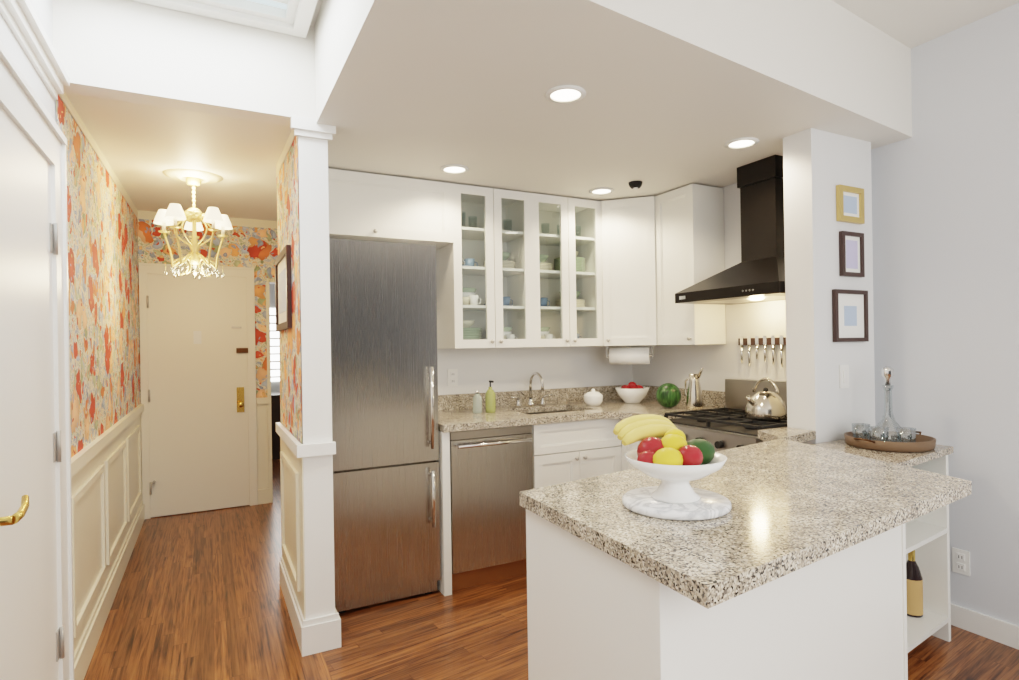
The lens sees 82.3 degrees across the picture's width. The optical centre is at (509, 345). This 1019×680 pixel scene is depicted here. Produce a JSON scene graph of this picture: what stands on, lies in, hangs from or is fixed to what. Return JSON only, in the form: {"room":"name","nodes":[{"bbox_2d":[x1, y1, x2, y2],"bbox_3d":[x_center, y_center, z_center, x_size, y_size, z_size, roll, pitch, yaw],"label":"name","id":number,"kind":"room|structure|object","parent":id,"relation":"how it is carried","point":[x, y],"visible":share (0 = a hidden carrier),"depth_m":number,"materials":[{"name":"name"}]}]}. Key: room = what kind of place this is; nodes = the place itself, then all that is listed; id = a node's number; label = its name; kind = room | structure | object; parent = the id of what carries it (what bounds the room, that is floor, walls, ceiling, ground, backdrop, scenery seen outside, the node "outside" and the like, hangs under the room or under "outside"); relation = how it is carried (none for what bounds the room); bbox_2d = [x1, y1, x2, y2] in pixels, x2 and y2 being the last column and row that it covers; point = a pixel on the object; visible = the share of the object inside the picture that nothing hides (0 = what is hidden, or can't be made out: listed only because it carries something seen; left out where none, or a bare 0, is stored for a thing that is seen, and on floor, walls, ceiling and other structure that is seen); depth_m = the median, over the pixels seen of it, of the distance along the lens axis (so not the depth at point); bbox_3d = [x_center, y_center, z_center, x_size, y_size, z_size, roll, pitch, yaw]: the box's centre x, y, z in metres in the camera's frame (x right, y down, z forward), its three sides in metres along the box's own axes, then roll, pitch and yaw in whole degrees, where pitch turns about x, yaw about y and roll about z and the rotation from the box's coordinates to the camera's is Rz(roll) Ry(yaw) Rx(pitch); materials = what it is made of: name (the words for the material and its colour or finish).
{"room":"kitchen","nodes":[
{"label":"kitchen","id":0,"kind":"room"},
{"bbox_2d":[0,0,144,679],"bbox_3d":[-1.482,-0.187,1.634,0.200,3.200,7.460,-1,0,-27],"label":"wall","id":1,"kind":"structure","parent":0,"point":[106,411],"depth_m":2.90,"materials":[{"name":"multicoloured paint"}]},
{"bbox_2d":[0,41,74,679],"bbox_3d":[-1.388,0.319,1.687,0.098,2.185,1.095,-1,0,-27],"label":"door","id":2,"kind":"structure","parent":1,"relation":"in","point":[36,604],"depth_m":1.80,"materials":[{"name":"white paint"}]},
{"bbox_2d":[137,210,277,517],"bbox_3d":[-1.343,-0.189,5.796,4.265,3.200,0.170,-1,0,-27],"label":"wall","id":3,"kind":"structure","parent":0,"point":[251,243],"depth_m":5.24,"materials":[{"name":"multicoloured paper"}]},
{"bbox_2d":[139,263,257,518],"bbox_3d":[-2.651,0.371,4.995,0.875,2.121,0.097,-1,0,-27],"label":"entry door","id":4,"kind":"structure","parent":3,"relation":"in","point":[198,395],"depth_m":5.01,"materials":[{"name":"beige paint"}]},
{"bbox_2d":[269,284,279,391],"bbox_3d":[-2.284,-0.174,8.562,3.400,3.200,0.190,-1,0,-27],"label":"window","id":5,"kind":"structure","parent":0,"point":[275,360],"depth_m":7.96,"materials":[{"name":"white paint"}]},
{"bbox_2d":[276,115,340,656],"bbox_3d":[-1.100,-0.193,3.084,0.194,3.200,0.952,-1,0,-27],"label":"wall","id":6,"kind":"structure","parent":0,"point":[307,452],"depth_m":2.70,"materials":[{"name":"white paint"}]},
{"bbox_2d":[52,0,315,126],"bbox_3d":[-1.354,-1.406,2.509,0.965,0.765,0.120,-1,0,-27],"label":"header","id":7,"kind":"object","parent":6,"relation":"attached to","point":[129,51],"visible":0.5,"depth_m":2.44,"materials":[{"name":"white paint"}]},
{"bbox_2d":[275,245,291,330],"bbox_3d":[-1.235,-0.293,3.168,0.022,0.416,0.570,-1,0,-27],"label":"framed picture","id":8,"kind":"object","parent":6,"relation":"attached to","point":[283,296],"visible":1,"depth_m":3.11,"materials":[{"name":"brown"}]},
{"bbox_2d":[65,0,911,220],"bbox_3d":[-0.452,-1.413,3.760,3.715,0.780,4.343,-1,0,-27],"label":"ceiling","id":9,"kind":"structure","parent":0,"point":[680,93],"depth_m":2.58,"materials":[{"name":"white paint"}]},
{"bbox_2d":[153,168,232,279],"bbox_3d":[-2.011,-0.755,3.711,0.449,0.648,0.433,-1,0,-27],"label":"chandelier","id":10,"kind":"object","parent":9,"relation":"hanging from","point":[193,217],"visible":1,"depth_m":3.66,"materials":[{"name":"beige paint"}]},
{"bbox_2d":[440,164,468,173],"bbox_3d":[-0.321,-1.020,3.376,0.170,0.009,0.170,-1,0,-27],"label":"recessed light","id":11,"kind":"object","parent":9,"relation":"in","point":[454,169],"visible":0.96,"depth_m":3.37,"materials":[{"name":"white paint"}]},
{"bbox_2d":[545,85,585,103],"bbox_3d":[0.228,-1.028,2.391,0.170,0.009,0.170,-1,0,-27],"label":"recessed light","id":12,"kind":"object","parent":9,"relation":"in","point":[563,94],"visible":1,"depth_m":2.39,"materials":[{"name":"white paint"}]},
{"bbox_2d":[589,187,613,194],"bbox_3d":[0.614,-1.034,3.911,0.170,0.009,0.170,-1,0,-27],"label":"recessed light","id":13,"kind":"object","parent":9,"relation":"in","point":[601,190],"visible":0.94,"depth_m":3.90,"materials":[{"name":"white paint"}]},
{"bbox_2d":[628,181,642,188],"bbox_3d":[0.803,-1.023,3.730,0.090,0.040,0.090,-1,0,-27],"label":"smoke detector","id":14,"kind":"object","parent":9,"relation":"attached to","point":[635,184],"visible":1,"depth_m":3.70,"materials":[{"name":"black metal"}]},
{"bbox_2d":[724,137,758,148],"bbox_3d":[1.196,-1.043,3.012,0.170,0.009,0.170,-1,0,-27],"label":"recessed light","id":15,"kind":"object","parent":9,"relation":"in","point":[742,143],"visible":1,"depth_m":3.00,"materials":[{"name":"white paint"}]},
{"bbox_2d":[437,345,632,394],"bbox_3d":[0.062,-0.211,4.349,3.095,3.200,0.170,-1,0,-27],"label":"wall","id":16,"kind":"structure","parent":0,"point":[510,369],"depth_m":4.28,"materials":[{"name":"white paint"}]},
{"bbox_2d":[328,168,452,249],"bbox_3d":[-0.809,-0.822,3.594,0.853,0.370,0.375,-1,0,-27],"label":"upper cabinet","id":17,"kind":"object","parent":16,"relation":"attached to","point":[375,207],"visible":0.88,"depth_m":3.47,"materials":[{"name":"white wood"}]},
{"bbox_2d":[448,369,457,385],"bbox_3d":[-0.393,0.220,4.009,0.072,0.116,0.010,-1,0,-27],"label":"outlet","id":18,"kind":"object","parent":16,"relation":"attached to","point":[452,377],"visible":1,"depth_m":4.01,"materials":[{"name":"white plastic"}]},
{"bbox_2d":[436,184,533,348],"bbox_3d":[-0.173,-0.501,3.920,0.566,1.033,0.375,-1,0,-27],"label":"upper cabinet","id":19,"kind":"object","parent":16,"relation":"attached to","point":[484,282],"visible":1,"depth_m":3.85,"materials":[{"name":"white wood"}]},
{"bbox_2d":[531,193,603,346],"bbox_3d":[0.336,-0.509,4.182,0.579,1.033,0.375,-1,0,-27],"label":"upper cabinet","id":20,"kind":"object","parent":16,"relation":"attached to","point":[567,271],"visible":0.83,"depth_m":4.15,"materials":[{"name":"white wood"}]},
{"bbox_2d":[601,196,656,345],"bbox_3d":[0.879,-0.517,4.325,0.548,1.033,0.620,-1,0,-27],"label":"upper cabinet","id":21,"kind":"object","parent":16,"relation":"attached to","point":[628,270],"visible":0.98,"depth_m":4.11,"materials":[{"name":"white wood"}]},
{"bbox_2d":[606,345,653,363],"bbox_3d":[0.865,0.068,4.216,0.343,0.137,0.124,-1,0,18],"label":"paper towel holder","id":22,"kind":"object","parent":21,"relation":"attached to","point":[628,355],"visible":0.92,"depth_m":4.17,"materials":[{"name":"white"}]},
{"bbox_2d":[84,459,1018,679],"bbox_3d":[-0.501,1.438,4.175,4.300,0.080,11.100,-1,0,-27],"label":"floor","id":23,"kind":"structure","parent":0,"point":[199,595],"depth_m":2.89,"materials":[{"name":"brown wood"}]},
{"bbox_2d":[271,392,280,459],"bbox_3d":[-2.878,1.030,7.678,0.940,0.810,0.540,-1,0,-27],"label":"sideboard","id":24,"kind":"object","parent":23,"relation":"on","point":[275,407],"depth_m":7.36,"materials":[{"name":"brown wood"}]},
{"bbox_2d":[329,238,440,612],"bbox_3d":[-0.794,0.424,3.387,0.595,1.957,0.686,-1,0,-27],"label":"fridge","id":25,"kind":"object","parent":23,"relation":"on","point":[384,383],"visible":0.83,"depth_m":3.13,"materials":[{"name":"silver metal"}]},
{"bbox_2d":[450,425,532,590],"bbox_3d":[-0.224,0.939,3.647,0.538,0.909,0.680,-1,0,-27],"label":"dishwasher","id":26,"kind":"object","parent":23,"relation":"on","point":[491,473],"visible":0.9,"depth_m":3.38,"materials":[{"name":"silver metal"}]},
{"bbox_2d":[436,418,621,595],"bbox_3d":[0.031,0.933,3.822,1.245,0.913,0.715,-1,0,-27],"label":"base cabinet","id":27,"kind":"object","parent":23,"relation":"on","point":[563,452],"visible":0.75,"depth_m":3.60,"materials":[{"name":"white wood"}]},
{"bbox_2d":[438,385,724,432],"bbox_3d":[0.382,0.495,3.846,1.903,0.341,1.004,-1,0,-27],"label":"countertop","id":28,"kind":"structure","parent":27,"relation":"on","point":[455,413],"depth_m":3.96,"materials":[{"name":"stone"}]},
{"bbox_2d":[473,391,481,412],"bbox_3d":[-0.212,0.367,3.790,0.064,0.140,0.062,-1,0,-27],"label":"soap dispenser","id":29,"kind":"object","parent":28,"relation":"on","point":[477,402],"visible":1,"depth_m":3.77,"materials":[{"name":"white plastic"}]},
{"bbox_2d":[485,380,495,412],"bbox_3d":[-0.127,0.333,3.809,0.068,0.207,0.073,-1,0,-27],"label":"soap dispenser","id":30,"kind":"object","parent":28,"relation":"on","point":[490,400],"visible":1,"depth_m":3.79,"materials":[{"name":"yellow plastic"}]},
{"bbox_2d":[510,372,552,406],"bbox_3d":[0.181,0.308,4.106,0.343,0.246,0.208,-1,0,-27],"label":"faucet","id":31,"kind":"object","parent":28,"relation":"on","point":[530,402],"visible":1,"depth_m":4.15,"materials":[{"name":"silver metal"}]},
{"bbox_2d":[584,389,602,405],"bbox_3d":[0.590,0.365,4.127,0.136,0.120,0.134,-1,0,-27],"label":"sugar bowl","id":32,"kind":"object","parent":28,"relation":"on","point":[593,397],"visible":1,"depth_m":4.08,"materials":[{"name":"white ceramic"}]},
{"bbox_2d":[615,382,649,402],"bbox_3d":[0.901,0.343,4.295,0.250,0.154,0.250,-1,0,-27],"label":"fruit bowl","id":33,"kind":"object","parent":28,"relation":"on","point":[632,392],"visible":1,"depth_m":4.22,"materials":[{"name":"white ceramic"}]},
{"bbox_2d":[656,383,680,407],"bbox_3d":[1.060,0.334,3.899,0.166,0.166,0.166,-1,0,-27],"label":"watermelon","id":34,"kind":"object","parent":28,"relation":"on","point":[668,395],"visible":1,"depth_m":3.84,"materials":[{"name":"green food"}]},
{"bbox_2d":[685,368,703,409],"bbox_3d":[1.198,0.279,3.793,0.110,0.272,0.164,-1,0,-27],"label":"pitcher","id":35,"kind":"object","parent":28,"relation":"on","point":[694,396],"visible":1,"depth_m":3.75,"materials":[{"name":"silver metal"}]},
{"bbox_2d":[621,419,641,470],"bbox_3d":[0.928,0.919,4.124,0.685,0.913,1.001,-1,0,-27],"label":"base cabinet","id":36,"kind":"object","parent":23,"relation":"on","point":[626,465],"depth_m":3.77,"materials":[{"name":"white wood"}]},
{"bbox_2d":[526,509,907,679],"bbox_3d":[0.712,0.922,1.857,1.419,0.914,0.634,-1,0,-35],"label":"base cabinet","id":37,"kind":"object","parent":23,"relation":"on","point":[594,613],"visible":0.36,"depth_m":1.49,"materials":[{"name":"white wood"}]},
{"bbox_2d":[519,427,971,608],"bbox_3d":[0.876,0.441,2.000,1.813,0.040,1.226,-1,0,-27],"label":"countertop","id":38,"kind":"structure","parent":37,"relation":"on","point":[796,503],"depth_m":1.50,"materials":[{"name":"stone"}]},
{"bbox_2d":[622,486,731,520],"bbox_3d":[0.442,0.417,1.556,0.280,0.020,0.280,-1,0,-27],"label":"marble board","id":39,"kind":"object","parent":38,"relation":"on","point":[706,506],"visible":0.83,"depth_m":1.48,"materials":[{"name":"white stone"}]},
{"bbox_2d":[613,414,726,503],"bbox_3d":[0.439,0.300,1.558,0.264,0.212,0.268,-1,0,-27],"label":"fruit bowl","id":40,"kind":"object","parent":39,"relation":"on","point":[674,460],"visible":1,"depth_m":1.52,"materials":[{"name":"white ceramic"}]},
{"bbox_2d":[659,379,786,451],"bbox_3d":[1.319,0.794,3.339,0.707,1.150,0.739,-1,0,-27],"label":"range","id":41,"kind":"object","parent":23,"relation":"on","point":[730,425],"visible":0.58,"depth_m":3.31,"materials":[{"name":"silver metal"}]},
{"bbox_2d":[744,378,786,420],"bbox_3d":[1.392,0.288,3.197,0.260,0.223,0.224,-1,0,-27],"label":"kettle","id":42,"kind":"object","parent":41,"relation":"on","point":[765,404],"visible":0.98,"depth_m":3.13,"materials":[{"name":"silver metal"}]},
{"bbox_2d":[809,439,953,652],"bbox_3d":[1.544,0.918,2.550,0.998,0.895,0.522,-1,0,-27],"label":"shelf unit","id":43,"kind":"object","parent":23,"relation":"on","point":[927,538],"visible":0.17,"depth_m":2.68,"materials":[{"name":"wood"}]},
{"bbox_2d":[844,431,935,451],"bbox_3d":[1.759,0.440,2.709,0.425,0.054,0.360,-1,0,-27],"label":"round tray","id":44,"kind":"object","parent":43,"relation":"on","point":[923,443],"visible":0.83,"depth_m":2.58,"materials":[{"name":"brown wood"}]},
{"bbox_2d":[852,423,869,438],"bbox_3d":[1.657,0.413,2.752,0.076,0.085,0.074,-1,0,-27],"label":"tumbler","id":45,"kind":"object","parent":44,"relation":"on","point":[863,428],"visible":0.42,"depth_m":2.74,"materials":[{"name":"clear glass"}]},
{"bbox_2d":[869,426,888,441],"bbox_3d":[1.674,0.413,2.643,0.076,0.085,0.074,-1,0,-27],"label":"tumbler","id":46,"kind":"object","parent":44,"relation":"on","point":[882,437],"visible":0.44,"depth_m":2.63,"materials":[{"name":"clear glass"}]},
{"bbox_2d":[869,366,904,441],"bbox_3d":[1.785,0.276,2.752,0.164,0.356,0.164,-1,0,-27],"label":"decanter","id":47,"kind":"object","parent":44,"relation":"on","point":[887,373],"visible":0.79,"depth_m":2.74,"materials":[{"name":"clear glass"}]},
{"bbox_2d":[896,427,915,441],"bbox_3d":[1.769,0.411,2.601,0.076,0.085,0.074,-1,0,-27],"label":"tumbler","id":48,"kind":"object","parent":44,"relation":"on","point":[911,436],"visible":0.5,"depth_m":2.59,"materials":[{"name":"clear glass"}]},
{"bbox_2d":[906,550,922,617],"bbox_3d":[1.872,1.099,2.715,0.084,0.300,0.082,-1,0,-27],"label":"bottle","id":49,"kind":"object","parent":43,"relation":"in","point":[914,584],"visible":0.77,"depth_m":2.68,"materials":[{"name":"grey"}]},
{"bbox_2d":[310,0,1018,48],"bbox_3d":[-0.534,-1.687,4.183,4.265,0.430,11.100,-1,0,-27],"label":"ceiling","id":50,"kind":"structure","parent":0,"point":[910,24],"depth_m":2.65,"materials":[{"name":"white paint"}]},
{"bbox_2d":[131,0,317,37],"bbox_3d":[-1.116,-1.428,2.052,0.880,0.070,0.890,-1,0,-27],"label":"skylight window","id":51,"kind":"structure","parent":50,"relation":"attached to","point":[292,17],"depth_m":2.46,"materials":[{"name":"white glass"}]},
{"bbox_2d":[632,183,786,391],"bbox_3d":[1.539,-0.234,3.989,0.300,3.200,1.825,-1,0,-27],"label":"wall","id":52,"kind":"structure","parent":0,"point":[677,365],"depth_m":3.83,"materials":[{"name":"white paint"}]},
{"bbox_2d":[654,184,725,344],"bbox_3d":[1.206,-0.522,3.958,0.305,1.033,0.360,-1,0,-27],"label":"upper cabinet","id":53,"kind":"object","parent":52,"relation":"attached to","point":[689,235],"visible":1,"depth_m":3.84,"materials":[{"name":"white wood"}]},
{"bbox_2d":[675,155,784,304],"bbox_3d":[1.399,-0.659,3.392,0.481,0.786,0.745,-1,0,-27],"label":"range hood","id":54,"kind":"object","parent":52,"relation":"attached to","point":[756,274],"visible":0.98,"depth_m":3.30,"materials":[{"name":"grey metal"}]},
{"bbox_2d":[738,335,785,366],"bbox_3d":[1.568,0.035,3.573,0.034,0.190,0.411,-1,0,-27],"label":"rail","id":55,"kind":"object","parent":52,"relation":"attached to","point":[764,341],"visible":0.88,"depth_m":3.58,"materials":[{"name":"grey metal"}]},
{"bbox_2d":[783,128,874,443],"bbox_3d":[1.645,-0.236,2.998,0.480,3.200,0.155,-1,0,-27],"label":"pillar","id":56,"kind":"structure","parent":0,"point":[819,166],"depth_m":2.89,"materials":[{"name":"white paint"}]},
{"bbox_2d":[836,184,864,223],"bbox_3d":[1.715,-0.709,2.937,0.198,0.178,0.020,-1,0,-27],"label":"framed picture","id":57,"kind":"object","parent":56,"relation":"attached to","point":[850,207],"visible":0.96,"depth_m":2.93,"materials":[{"name":"gold metal"}]},
{"bbox_2d":[832,289,868,341],"bbox_3d":[1.713,-0.149,2.931,0.261,0.260,0.020,-1,0,-27],"label":"framed picture","id":58,"kind":"object","parent":56,"relation":"attached to","point":[850,323],"visible":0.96,"depth_m":2.93,"materials":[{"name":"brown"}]},
{"bbox_2d":[839,231,864,276],"bbox_3d":[1.724,-0.459,2.939,0.174,0.223,0.020,-1,0,-27],"label":"framed picture","id":59,"kind":"object","parent":56,"relation":"attached to","point":[851,256],"visible":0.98,"depth_m":2.94,"materials":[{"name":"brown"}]},
{"bbox_2d":[871,3,1018,649],"bbox_3d":[2.825,-0.254,1.643,0.166,3.200,3.525,-1,0,-27],"label":"wall","id":60,"kind":"structure","parent":0,"point":[945,208],"depth_m":2.78,"materials":[{"name":"white paint"}]},
{"bbox_2d":[952,547,969,575],"bbox_3d":[2.166,1.039,2.800,0.010,0.116,0.072,-1,0,-27],"label":"electrical outlet","id":61,"kind":"object","parent":60,"relation":"attached to","point":[960,561],"visible":1,"depth_m":2.80,"materials":[{"name":"white plastic"}]}
]}

